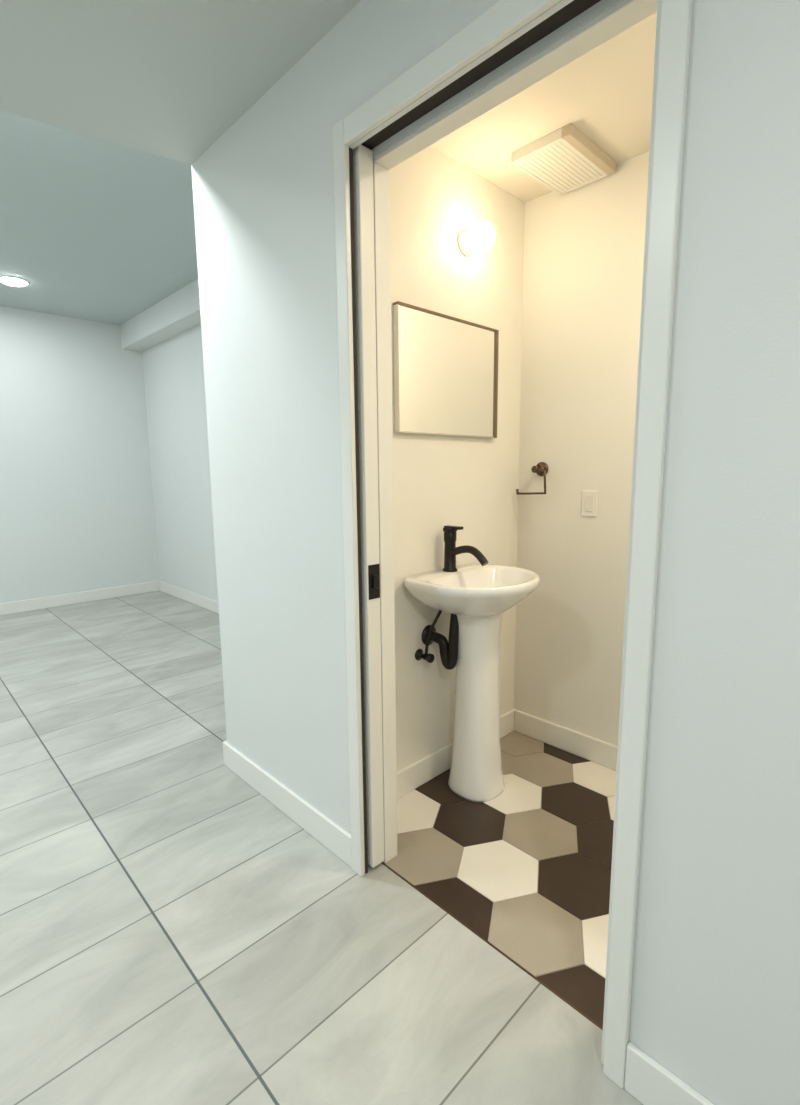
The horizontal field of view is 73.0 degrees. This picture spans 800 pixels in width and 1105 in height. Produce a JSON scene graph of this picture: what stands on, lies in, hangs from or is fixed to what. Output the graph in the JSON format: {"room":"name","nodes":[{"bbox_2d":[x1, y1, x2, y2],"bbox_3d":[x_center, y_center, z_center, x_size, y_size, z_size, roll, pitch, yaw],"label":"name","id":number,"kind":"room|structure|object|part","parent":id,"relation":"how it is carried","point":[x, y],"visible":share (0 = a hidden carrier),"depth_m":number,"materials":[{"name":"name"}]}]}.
{"room":"hallway","nodes":[
{"label":"hallway","id":0,"kind":"room"},
{"bbox_2d":[0,306,158,602],"bbox_3d":[-3.883,-0.761,4.348,3.785,2.745,0.100,-9,12,-43],"label":"wall","id":1,"kind":"structure","parent":0,"point":[77,506],"depth_m":5.05,"materials":[{"name":"paint"}]},
{"bbox_2d":[0,581,158,614],"bbox_3d":[-3.871,0.556,4.466,3.671,0.105,0.014,-9,12,-43],"label":"baseboard","id":2,"kind":"structure","parent":1,"relation":"attached to","point":[93,595],"depth_m":5.19,"materials":[{"name":"paint"}]},
{"bbox_2d":[120,279,200,351],"bbox_3d":[-1.329,-1.909,3.971,0.185,0.215,3.766,-9,12,-43],"label":"beam","id":3,"kind":"structure","parent":0,"point":[179,312],"depth_m":4.55,"materials":[{"name":"paint"}]},
{"bbox_2d":[0,591,642,1104],"bbox_3d":[-1.284,1.003,1.853,3.685,0.050,7.420,-9,12,-43],"label":"floor","id":4,"kind":"structure","parent":0,"point":[170,935],"depth_m":1.52,"materials":[{"name":"tile"}]},
{"bbox_2d":[404,525,539,801],"bbox_3d":[0.294,0.420,2.007,0.484,1.023,0.402,-9,12,-43],"label":"pedestal sink","id":5,"kind":"object","parent":4,"relation":"on","point":[476,596],"visible":1,"depth_m":2.01,"materials":[{"name":"white ceramic"}]},
{"bbox_2d":[443,525,487,571],"bbox_3d":[0.241,-0.007,1.993,0.056,0.173,0.204,-9,12,-43],"label":"faucet","id":6,"kind":"object","parent":5,"relation":"on","point":[450,534],"depth_m":2.02,"materials":[{"name":"black metal"}]},
{"bbox_2d":[404,563,539,615],"bbox_3d":[0.292,0.152,1.966,0.484,0.138,0.400,-9,12,-43],"label":"basin","id":7,"kind":"object","parent":5,"relation":"in","point":[473,589],"depth_m":1.88,"materials":[{"name":"white ceramic"}]},
{"bbox_2d":[381,862,602,1029],"bbox_3d":[0.210,1.028,1.446,0.006,0.011,0.770,-9,12,-43],"label":"trim","id":8,"kind":"structure","parent":4,"relation":"on","point":[384,864],"depth_m":1.39,"materials":[{"name":"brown metal"}]},
{"bbox_2d":[0,0,656,324],"bbox_3d":[-1.310,-1.528,1.470,3.685,0.421,7.420,-9,12,-43],"label":"ceiling","id":9,"kind":"structure","parent":0,"point":[108,107],"depth_m":1.71,"materials":[{"name":"paint"}]},
{"bbox_2d":[0,276,29,286],"bbox_3d":[-2.851,-1.991,3.989,0.206,0.027,0.206,-9,12,-43],"label":"recessed light","id":10,"kind":"object","parent":9,"relation":"in","point":[8,280],"visible":1,"depth_m":3.95,"materials":[{"name":"paint"}]},
{"bbox_2d":[511,123,616,194],"bbox_3d":[0.586,-1.387,1.926,0.332,0.034,0.228,-9,12,-43],"label":"exhaust fan","id":11,"kind":"object","parent":9,"relation":"attached to","point":[564,160],"visible":1,"depth_m":1.89,"materials":[{"name":"white plastic"}]},
{"bbox_2d":[517,139,605,192],"bbox_3d":[0.580,-1.376,1.934,0.308,0.007,0.184,-9,12,-43],"label":"fan grille","id":12,"kind":"object","parent":11,"relation":"attached to","point":[560,165],"depth_m":1.91,"materials":[{"name":"white plastic"}]},
{"bbox_2d":[142,151,649,745],"bbox_3d":[0.057,-0.590,2.944,0.106,2.745,7.420,-9,12,-43],"label":"wall","id":13,"kind":"structure","parent":0,"point":[583,263],"depth_m":2.25,"materials":[{"name":"paint"}]},
{"bbox_2d":[159,581,218,613],"bbox_3d":[-1.247,0.538,4.406,0.014,0.105,3.752,-9,12,-43],"label":"baseboard","id":14,"kind":"structure","parent":13,"relation":"attached to","point":[212,605],"depth_m":5.17,"materials":[{"name":"paint"}]},
{"bbox_2d":[516,462,547,494],"bbox_3d":[0.575,-0.317,2.325,0.063,0.140,0.148,-9,12,-43],"label":"towel ring","id":15,"kind":"object","parent":13,"relation":"attached to","point":[541,469],"visible":1,"depth_m":2.30,"materials":[{"name":"brown metal"}]},
{"bbox_2d":[514,710,617,770],"bbox_3d":[1.161,0.885,1.944,0.014,0.105,1.765,-9,12,-43],"label":"baseboard","id":16,"kind":"structure","parent":13,"relation":"attached to","point":[603,753],"depth_m":2.37,"materials":[{"name":"paint"}]},
{"bbox_2d":[581,490,597,516],"bbox_3d":[0.765,-0.198,2.187,0.007,0.104,0.066,-9,12,-43],"label":"light switch","id":17,"kind":"object","parent":13,"relation":"attached to","point":[589,498],"visible":1,"depth_m":2.18,"materials":[{"name":"plastic"}]},
{"bbox_2d":[389,146,524,771],"bbox_3d":[0.173,-0.251,2.081,0.989,2.330,0.006,-9,12,-43],"label":"wall","id":18,"kind":"structure","parent":0,"point":[471,483],"depth_m":2.07,"materials":[{"name":"paint"}]},
{"bbox_2d":[353,144,383,867],"bbox_3d":[-0.351,-0.072,1.820,0.049,2.041,0.812,-9,12,-43],"label":"door","id":19,"kind":"structure","parent":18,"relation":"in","point":[362,155],"depth_m":1.51,"materials":[{"name":"paint"}]},
{"bbox_3d":[-0.070,0.085,1.553,0.017,0.040,0.010,-9,12,-43],"label":"edge pull","id":20,"kind":"part","parent":19,"relation":"part of","materials":[{"name":"black metal"}]},
{"bbox_2d":[393,301,498,437],"bbox_3d":[0.188,-0.651,2.015,0.560,0.423,0.028,-9,12,-43],"label":"wall mirror","id":21,"kind":"object","parent":18,"relation":"attached to","point":[445,367],"visible":1,"depth_m":1.97,"materials":[{"name":"silver metal"}]},
{"bbox_2d":[396,709,515,798],"bbox_3d":[0.192,0.850,2.240,0.989,0.105,0.014,-9,12,-43],"label":"baseboard","id":22,"kind":"structure","parent":18,"relation":"attached to","point":[425,769],"depth_m":2.16,"materials":[{"name":"paint"}]},
{"bbox_2d":[457,221,494,255],"bbox_3d":[0.287,-1.147,1.973,0.100,0.100,0.126,-9,12,-43],"label":"wall lamp","id":23,"kind":"object","parent":18,"relation":"attached to","point":[480,237],"visible":1,"depth_m":1.94,"materials":[{"name":"white glass"}]},
{"bbox_3d":[0.296,-1.146,1.964,0.100,0.100,0.100,-9,12,-43],"label":"lamp globe","id":24,"kind":"part","parent":23,"relation":"part of"},
{"bbox_2d":[333,0,692,1088],"bbox_3d":[-0.077,-0.051,1.550,0.146,2.098,1.620,-9,12,-43],"label":"door frame","id":25,"kind":"structure","parent":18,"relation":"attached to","point":[676,15],"depth_m":1.06,"materials":[{"name":"paint"}]},
{"bbox_2d":[191,0,799,1104],"bbox_3d":[0.577,-0.073,0.876,0.130,2.330,3.654,-9,12,-43],"label":"wall","id":26,"kind":"structure","parent":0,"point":[715,993],"depth_m":0.95,"materials":[{"name":"paint"}]},
{"bbox_2d":[224,742,351,867],"bbox_3d":[-0.441,0.895,1.989,0.014,0.105,0.848,-9,12,-43],"label":"baseboard","id":27,"kind":"structure","parent":26,"relation":"attached to","point":[322,828],"depth_m":1.92,"materials":[{"name":"paint"}]},
{"bbox_2d":[361,0,600,149],"bbox_3d":[0.165,-1.024,1.121,0.060,0.030,0.758,-9,12,-43],"label":"track","id":28,"kind":"object","parent":26,"relation":"attached to","point":[574,8],"visible":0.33,"depth_m":1.12,"materials":[{"name":"black metal"}]},
{"bbox_2d":[624,1042,714,1104],"bbox_3d":[1.131,1.120,0.388,0.014,0.105,1.950,-9,12,-43],"label":"baseboard","id":29,"kind":"structure","parent":26,"relation":"attached to","point":[646,1080],"depth_m":1.03,"materials":[{"name":"paint"}]},
{"bbox_3d":[-0.079,-0.282,2.304,1.049,2.330,0.669,-9,12,-43],"label":"wall","id":30,"kind":"structure","parent":0,"visible":0},
{"bbox_2d":[223,740,226,764],"bbox_3d":[-0.338,0.789,2.682,1.139,0.105,0.014,-9,12,-43],"label":"baseboard","id":31,"kind":"structure","parent":30,"relation":"attached to","point":[226,740],"depth_m":2.29,"materials":[{"name":"paint"}]}
]}

